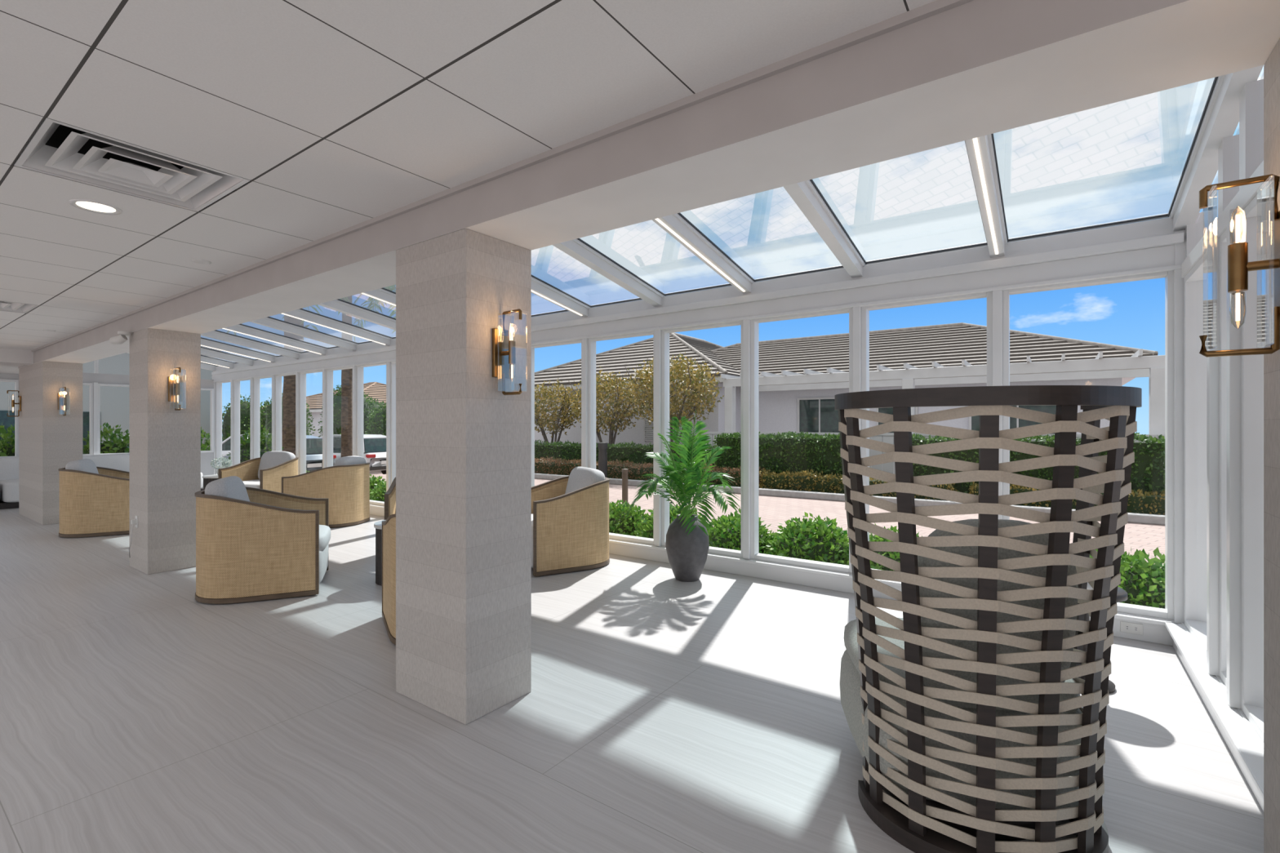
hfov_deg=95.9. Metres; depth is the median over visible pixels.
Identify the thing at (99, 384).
window
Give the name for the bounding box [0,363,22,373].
ceiling
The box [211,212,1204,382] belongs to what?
beam
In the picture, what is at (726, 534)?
shrub
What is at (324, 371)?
trim
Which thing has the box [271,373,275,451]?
trim
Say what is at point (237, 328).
trim
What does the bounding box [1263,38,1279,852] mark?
wall
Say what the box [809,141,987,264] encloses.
window
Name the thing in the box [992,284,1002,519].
trim
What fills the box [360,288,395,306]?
trim
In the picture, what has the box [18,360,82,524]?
column
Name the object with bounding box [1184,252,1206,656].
window
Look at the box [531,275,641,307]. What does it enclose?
window
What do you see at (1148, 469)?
hedge
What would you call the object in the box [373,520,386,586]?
side table
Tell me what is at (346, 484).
armchair
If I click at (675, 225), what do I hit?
trim
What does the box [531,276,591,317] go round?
trim
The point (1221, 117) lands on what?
trim
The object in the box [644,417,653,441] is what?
shutter
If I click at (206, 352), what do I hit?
trim
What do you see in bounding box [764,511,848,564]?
shrub
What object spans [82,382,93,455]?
window
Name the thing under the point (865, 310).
window
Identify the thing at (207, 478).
side table
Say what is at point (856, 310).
trim
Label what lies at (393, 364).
window
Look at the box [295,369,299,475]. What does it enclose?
trim
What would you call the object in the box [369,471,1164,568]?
ground
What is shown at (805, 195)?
trim
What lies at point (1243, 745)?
baseboard
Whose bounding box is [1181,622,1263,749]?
wall
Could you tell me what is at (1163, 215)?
window
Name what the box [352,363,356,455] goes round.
trim
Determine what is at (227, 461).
flower vase
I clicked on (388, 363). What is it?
trim
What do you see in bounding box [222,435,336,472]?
car
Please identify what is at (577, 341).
window
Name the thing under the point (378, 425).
tree
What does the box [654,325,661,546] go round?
trim
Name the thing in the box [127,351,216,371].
trim
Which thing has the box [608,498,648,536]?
shrub
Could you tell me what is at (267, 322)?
trim
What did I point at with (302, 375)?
window
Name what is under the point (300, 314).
trim
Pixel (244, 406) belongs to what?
tree
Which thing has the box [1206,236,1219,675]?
trim
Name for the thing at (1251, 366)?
window
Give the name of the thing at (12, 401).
socket
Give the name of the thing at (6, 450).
shrub
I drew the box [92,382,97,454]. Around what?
trim
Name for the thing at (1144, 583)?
shrub
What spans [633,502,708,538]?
shrub
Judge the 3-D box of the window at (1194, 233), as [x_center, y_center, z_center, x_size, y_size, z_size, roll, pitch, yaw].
[3.205,-1.222,3.240,0.080,0.383,0.940,0,0,36]
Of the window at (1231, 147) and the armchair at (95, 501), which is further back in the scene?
the armchair at (95, 501)
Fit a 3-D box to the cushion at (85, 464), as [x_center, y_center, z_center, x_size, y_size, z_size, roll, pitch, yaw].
[-7.297,0.700,7.587,0.278,0.542,0.650,0,0,-31]
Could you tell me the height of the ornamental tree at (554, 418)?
3.148 m
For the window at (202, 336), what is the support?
in the wall at (206, 458)
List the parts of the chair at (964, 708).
seat, rail, rail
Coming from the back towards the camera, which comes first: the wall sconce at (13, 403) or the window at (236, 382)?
the window at (236, 382)
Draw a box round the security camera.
[109,331,131,344]
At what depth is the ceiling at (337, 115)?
1.99 m
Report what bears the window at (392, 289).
in the wall at (206, 458)
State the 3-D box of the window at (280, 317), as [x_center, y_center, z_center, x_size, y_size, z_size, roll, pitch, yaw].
[-5.099,-1.607,8.078,0.912,0.502,2.860,0,0,36]
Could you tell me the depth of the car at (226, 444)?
26.74 m
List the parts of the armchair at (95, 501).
rail, frame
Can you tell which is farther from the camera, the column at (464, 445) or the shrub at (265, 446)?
the shrub at (265, 446)
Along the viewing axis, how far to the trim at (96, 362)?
11.37 m
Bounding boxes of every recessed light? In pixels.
[68,199,122,214]
[191,258,211,264]
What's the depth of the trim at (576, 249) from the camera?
5.30 m
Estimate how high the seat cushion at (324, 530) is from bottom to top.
0.170 m
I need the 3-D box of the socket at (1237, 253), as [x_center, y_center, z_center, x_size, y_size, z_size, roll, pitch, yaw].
[1.412,-0.375,1.363,0.034,0.110,0.034,0,0,36]
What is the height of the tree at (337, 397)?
4.809 m
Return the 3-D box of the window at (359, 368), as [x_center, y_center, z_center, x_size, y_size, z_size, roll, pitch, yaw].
[-4.255,0.110,9.257,0.942,2.260,0.100,0,0,36]
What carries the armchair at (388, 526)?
on the floor
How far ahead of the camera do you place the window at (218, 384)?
13.00 m
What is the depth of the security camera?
5.64 m
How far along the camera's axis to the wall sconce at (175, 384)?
5.58 m
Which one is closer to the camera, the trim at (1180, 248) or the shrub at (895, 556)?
the trim at (1180, 248)
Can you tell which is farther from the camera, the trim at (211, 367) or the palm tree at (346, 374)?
the palm tree at (346, 374)
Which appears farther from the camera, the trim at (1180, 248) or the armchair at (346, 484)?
the armchair at (346, 484)
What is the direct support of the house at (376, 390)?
on the ground
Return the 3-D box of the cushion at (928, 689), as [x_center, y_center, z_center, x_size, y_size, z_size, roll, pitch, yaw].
[1.189,0.640,1.959,0.500,0.655,0.222,0,0,9]
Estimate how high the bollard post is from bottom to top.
0.680 m
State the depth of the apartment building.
30.14 m
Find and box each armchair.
[57,458,129,537]
[195,475,330,604]
[217,451,298,493]
[281,455,370,528]
[382,513,395,644]
[384,477,395,519]
[531,466,609,576]
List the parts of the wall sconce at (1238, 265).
glass panel, bulb, bulb, arm, glass panel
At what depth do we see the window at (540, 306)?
6.76 m
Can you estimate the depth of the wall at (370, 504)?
5.11 m
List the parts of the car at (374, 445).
roof panel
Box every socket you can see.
[11,400,14,407]
[62,397,66,404]
[175,382,180,395]
[508,340,515,364]
[1227,242,1248,293]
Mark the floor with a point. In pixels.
(661, 713)
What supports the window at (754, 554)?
in the wall at (370, 504)
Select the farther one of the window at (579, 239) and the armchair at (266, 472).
the armchair at (266, 472)
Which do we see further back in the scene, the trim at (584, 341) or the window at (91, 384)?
the window at (91, 384)
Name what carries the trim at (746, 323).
attached to the wall at (370, 504)
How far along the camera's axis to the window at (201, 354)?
12.12 m
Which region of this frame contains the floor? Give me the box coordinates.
[0,507,1263,852]
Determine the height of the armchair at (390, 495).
0.971 m
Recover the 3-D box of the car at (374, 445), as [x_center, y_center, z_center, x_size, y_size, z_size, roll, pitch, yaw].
[-12.707,1.245,24.970,4.970,1.809,2.104,0,0,26]
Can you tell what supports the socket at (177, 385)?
attached to the wall sconce at (175, 384)
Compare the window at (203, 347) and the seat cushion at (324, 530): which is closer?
the seat cushion at (324, 530)
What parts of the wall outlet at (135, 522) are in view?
cord, plate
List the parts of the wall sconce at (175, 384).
glass panel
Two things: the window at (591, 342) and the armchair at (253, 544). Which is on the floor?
the armchair at (253, 544)
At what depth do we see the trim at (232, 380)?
12.39 m
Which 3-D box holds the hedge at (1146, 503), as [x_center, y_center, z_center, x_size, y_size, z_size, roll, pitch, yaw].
[8.133,1.196,8.970,5.341,0.575,0.688,0,0,36]
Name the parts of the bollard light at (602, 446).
post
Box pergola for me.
[720,348,1164,441]
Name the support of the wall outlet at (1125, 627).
attached to the wall at (370, 504)
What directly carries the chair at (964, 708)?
on the floor
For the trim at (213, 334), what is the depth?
10.00 m
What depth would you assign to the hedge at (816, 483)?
11.98 m
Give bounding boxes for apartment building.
[0,352,213,448]
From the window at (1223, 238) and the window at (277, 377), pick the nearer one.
the window at (1223, 238)
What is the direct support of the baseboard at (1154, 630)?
attached to the wall at (370, 504)
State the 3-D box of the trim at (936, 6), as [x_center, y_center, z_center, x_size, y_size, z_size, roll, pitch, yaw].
[-3.456,-1.117,4.577,13.750,0.025,0.020,0,0,36]
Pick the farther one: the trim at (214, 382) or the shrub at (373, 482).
the trim at (214, 382)
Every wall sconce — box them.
[6,390,21,417]
[57,386,68,415]
[168,367,185,410]
[492,308,527,395]
[1199,173,1279,357]
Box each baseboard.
[369,504,1178,645]
[1164,622,1263,811]
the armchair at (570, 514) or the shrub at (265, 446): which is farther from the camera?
the shrub at (265, 446)
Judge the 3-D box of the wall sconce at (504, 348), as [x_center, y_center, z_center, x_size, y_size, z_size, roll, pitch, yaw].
[-0.633,-0.362,2.827,0.152,0.415,0.110,0,0,36]
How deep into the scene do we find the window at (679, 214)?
5.05 m
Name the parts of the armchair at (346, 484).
frame, rail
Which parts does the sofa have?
seat, backrest, backrest, seat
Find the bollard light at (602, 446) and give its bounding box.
[597,442,607,477]
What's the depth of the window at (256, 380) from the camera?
11.83 m
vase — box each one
[210,457,232,474]
[665,514,709,582]
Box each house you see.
[262,382,386,437]
[534,322,1158,467]
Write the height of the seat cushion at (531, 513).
0.170 m
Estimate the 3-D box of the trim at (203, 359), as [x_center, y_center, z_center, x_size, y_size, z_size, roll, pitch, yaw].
[-9.549,-1.540,11.331,0.120,0.640,3.030,0,0,36]
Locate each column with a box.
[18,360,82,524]
[129,328,200,574]
[395,228,531,724]
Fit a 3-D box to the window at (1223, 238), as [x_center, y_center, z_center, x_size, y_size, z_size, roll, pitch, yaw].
[2.812,0.150,2.691,0.100,2.180,0.350,0,0,36]
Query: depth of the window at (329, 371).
10.08 m
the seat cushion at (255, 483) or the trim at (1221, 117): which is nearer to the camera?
the trim at (1221, 117)
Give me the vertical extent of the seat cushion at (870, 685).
0.140 m
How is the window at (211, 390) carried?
in the wall at (206, 458)
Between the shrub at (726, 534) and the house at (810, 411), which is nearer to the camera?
the shrub at (726, 534)
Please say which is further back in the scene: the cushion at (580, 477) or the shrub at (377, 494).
the shrub at (377, 494)
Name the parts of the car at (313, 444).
roof panel, license plate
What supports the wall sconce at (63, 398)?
attached to the column at (49, 440)
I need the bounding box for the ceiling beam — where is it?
[17,0,1279,368]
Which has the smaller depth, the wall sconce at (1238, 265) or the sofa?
the wall sconce at (1238, 265)
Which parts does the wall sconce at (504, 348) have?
arm, glass panel, bulb, bulb, glass panel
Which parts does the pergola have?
post, post, post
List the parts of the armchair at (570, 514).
seat, rail, frame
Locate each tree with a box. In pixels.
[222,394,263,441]
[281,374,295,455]
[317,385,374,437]
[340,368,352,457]
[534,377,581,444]
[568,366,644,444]
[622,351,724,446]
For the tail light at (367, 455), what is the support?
attached to the car at (374, 445)
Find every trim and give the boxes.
[0,347,33,364]
[31,0,973,351]
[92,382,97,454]
[94,360,98,373]
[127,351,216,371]
[200,330,301,359]
[200,337,276,362]
[200,347,256,365]
[200,355,235,368]
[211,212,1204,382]
[213,382,222,475]
[222,324,328,355]
[231,377,233,466]
[249,375,260,459]
[250,317,358,351]
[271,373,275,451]
[281,309,391,346]
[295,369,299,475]
[318,299,395,330]
[322,366,326,468]
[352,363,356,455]
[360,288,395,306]
[386,359,390,492]
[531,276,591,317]
[552,239,664,306]
[582,334,587,467]
[652,213,754,293]
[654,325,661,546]
[742,315,750,559]
[782,179,865,278]
[853,301,861,456]
[964,133,1007,257]
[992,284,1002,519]
[1168,65,1263,231]
[1173,230,1185,623]
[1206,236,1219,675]
[1226,208,1240,709]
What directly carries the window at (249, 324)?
in the wall at (206, 458)
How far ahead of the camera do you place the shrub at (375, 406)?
35.32 m
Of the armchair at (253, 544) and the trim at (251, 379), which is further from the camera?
the trim at (251, 379)
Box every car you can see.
[222,433,270,456]
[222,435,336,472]
[321,434,386,474]
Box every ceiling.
[0,0,935,350]
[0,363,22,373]
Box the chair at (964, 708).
[835,385,1142,852]
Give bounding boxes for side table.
[202,474,217,489]
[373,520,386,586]
[1080,582,1127,693]
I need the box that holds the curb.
[534,473,1164,524]
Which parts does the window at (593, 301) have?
glass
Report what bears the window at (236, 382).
in the wall at (370, 504)
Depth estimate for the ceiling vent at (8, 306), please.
5.53 m
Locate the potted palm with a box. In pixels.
[624,409,740,582]
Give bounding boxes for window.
[0,378,18,458]
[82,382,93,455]
[97,383,129,454]
[200,335,282,356]
[200,345,260,359]
[200,354,238,363]
[200,387,213,453]
[214,328,309,353]
[215,380,231,474]
[233,377,249,465]
[239,321,338,348]
[253,375,271,458]
[266,313,373,344]
[275,373,295,451]
[298,304,395,338]
[299,369,322,474]
[326,366,352,467]
[337,293,395,319]
[356,362,386,506]
[381,284,395,293]
[390,360,395,485]
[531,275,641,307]
[531,293,568,316]
[531,339,582,487]
[576,238,732,296]
[587,330,654,544]
[661,320,742,557]
[677,213,844,282]
[750,307,853,573]
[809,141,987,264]
[861,291,992,570]
[991,76,1217,242]
[1002,270,1173,619]
[1181,160,1263,742]
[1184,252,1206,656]
[1185,144,1220,258]
[1219,229,1226,687]
[1220,91,1242,213]
[1242,79,1263,186]
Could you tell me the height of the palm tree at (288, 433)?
7.681 m
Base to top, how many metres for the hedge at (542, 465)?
0.692 m
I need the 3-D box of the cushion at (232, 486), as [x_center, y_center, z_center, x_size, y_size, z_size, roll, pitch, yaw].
[-3.473,0.700,4.903,0.278,0.542,0.650,0,0,-24]
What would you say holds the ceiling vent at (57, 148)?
in the ceiling at (337, 115)
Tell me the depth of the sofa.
10.24 m
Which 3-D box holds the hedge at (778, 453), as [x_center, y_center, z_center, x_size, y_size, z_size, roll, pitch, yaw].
[3.311,0.794,13.373,3.438,1.434,0.970,0,0,36]
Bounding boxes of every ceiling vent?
[0,300,38,313]
[13,117,249,211]
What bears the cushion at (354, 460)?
on the armchair at (346, 484)
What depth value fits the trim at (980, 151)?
3.49 m
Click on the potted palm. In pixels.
(687, 543)
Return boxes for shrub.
[0,422,14,456]
[82,422,129,453]
[200,426,225,464]
[224,424,283,464]
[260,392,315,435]
[364,393,384,417]
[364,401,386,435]
[369,474,386,493]
[369,481,386,502]
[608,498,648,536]
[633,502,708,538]
[706,507,775,554]
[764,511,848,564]
[844,522,922,571]
[1089,547,1164,608]
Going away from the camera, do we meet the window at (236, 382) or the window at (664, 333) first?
the window at (664, 333)
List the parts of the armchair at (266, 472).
frame, rail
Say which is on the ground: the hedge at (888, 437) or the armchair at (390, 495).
the hedge at (888, 437)
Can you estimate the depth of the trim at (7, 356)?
8.43 m
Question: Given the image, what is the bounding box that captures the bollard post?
[622,468,628,504]
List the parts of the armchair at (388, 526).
rail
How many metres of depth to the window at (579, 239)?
5.63 m
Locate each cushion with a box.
[65,458,98,474]
[204,475,249,501]
[242,479,259,488]
[257,451,295,479]
[319,524,330,550]
[333,455,366,466]
[531,513,533,537]
[564,466,604,493]
[844,617,1079,714]
[917,519,1078,711]
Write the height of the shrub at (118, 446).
1.905 m
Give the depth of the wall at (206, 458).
11.67 m
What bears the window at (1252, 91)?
attached to the window at (1251, 366)
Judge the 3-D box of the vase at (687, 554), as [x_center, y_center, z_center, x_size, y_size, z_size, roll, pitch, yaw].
[0.435,1.107,5.297,0.400,0.585,0.400,0,0,36]
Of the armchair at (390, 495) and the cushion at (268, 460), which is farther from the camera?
the cushion at (268, 460)
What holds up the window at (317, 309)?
in the wall at (206, 458)
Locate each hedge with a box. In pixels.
[534,439,716,467]
[534,456,766,488]
[704,431,1164,479]
[711,431,842,478]
[758,468,957,501]
[911,431,1164,495]
[968,481,1164,515]
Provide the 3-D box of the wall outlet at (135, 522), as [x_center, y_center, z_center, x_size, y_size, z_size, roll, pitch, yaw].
[-4.965,1.082,5.647,0.158,0.418,0.040,0,0,36]
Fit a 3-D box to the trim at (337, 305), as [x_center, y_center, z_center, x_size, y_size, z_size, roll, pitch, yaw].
[-3.845,-1.540,7.248,0.120,0.640,3.030,0,0,36]
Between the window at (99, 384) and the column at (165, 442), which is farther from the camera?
the window at (99, 384)
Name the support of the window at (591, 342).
in the wall at (370, 504)
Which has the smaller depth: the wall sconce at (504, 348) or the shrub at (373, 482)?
the wall sconce at (504, 348)
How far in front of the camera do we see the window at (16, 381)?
10.48 m
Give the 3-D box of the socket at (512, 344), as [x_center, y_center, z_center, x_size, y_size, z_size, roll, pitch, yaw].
[-0.625,-0.362,2.821,0.034,0.110,0.034,0,0,36]
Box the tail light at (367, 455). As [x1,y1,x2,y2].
[365,453,375,457]
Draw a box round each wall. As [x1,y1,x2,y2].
[0,372,213,488]
[369,503,1173,621]
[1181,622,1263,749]
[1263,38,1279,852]
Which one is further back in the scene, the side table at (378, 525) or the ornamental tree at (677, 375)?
the ornamental tree at (677, 375)
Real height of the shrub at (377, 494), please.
0.583 m
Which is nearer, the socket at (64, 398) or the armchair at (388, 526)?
the armchair at (388, 526)
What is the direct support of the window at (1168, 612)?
in the wall at (370, 504)
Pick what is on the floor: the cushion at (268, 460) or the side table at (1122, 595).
the side table at (1122, 595)
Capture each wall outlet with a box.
[128,515,137,557]
[1120,621,1142,635]
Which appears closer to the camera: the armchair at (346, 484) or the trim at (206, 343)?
the armchair at (346, 484)
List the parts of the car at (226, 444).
roof panel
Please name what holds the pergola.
on the ground
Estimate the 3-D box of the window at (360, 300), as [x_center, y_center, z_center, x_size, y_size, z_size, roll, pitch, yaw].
[-3.470,-1.607,6.912,0.912,0.502,2.860,0,0,36]
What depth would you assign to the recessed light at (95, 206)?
2.96 m
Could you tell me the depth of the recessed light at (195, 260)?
3.92 m
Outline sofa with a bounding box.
[0,453,203,509]
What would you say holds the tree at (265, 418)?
on the ground
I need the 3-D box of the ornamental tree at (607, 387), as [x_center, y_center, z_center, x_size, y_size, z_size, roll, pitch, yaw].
[-1.067,-0.253,18.657,2.439,3.424,2.472,0,0,8]
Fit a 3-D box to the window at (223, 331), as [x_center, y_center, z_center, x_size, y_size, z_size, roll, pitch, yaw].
[-6.729,-1.607,9.245,0.912,0.502,2.860,0,0,36]
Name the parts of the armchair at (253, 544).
rail, seat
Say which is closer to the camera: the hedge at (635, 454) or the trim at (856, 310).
the trim at (856, 310)
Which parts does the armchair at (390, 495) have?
frame, rail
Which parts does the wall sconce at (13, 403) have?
glass panel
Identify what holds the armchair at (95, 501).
on the floor
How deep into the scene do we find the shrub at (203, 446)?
15.10 m
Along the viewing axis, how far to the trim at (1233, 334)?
2.54 m
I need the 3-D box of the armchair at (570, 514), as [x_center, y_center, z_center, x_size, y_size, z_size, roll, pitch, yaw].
[-0.815,0.914,5.942,0.963,0.971,0.906,0,0,-29]
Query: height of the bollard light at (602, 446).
1.060 m

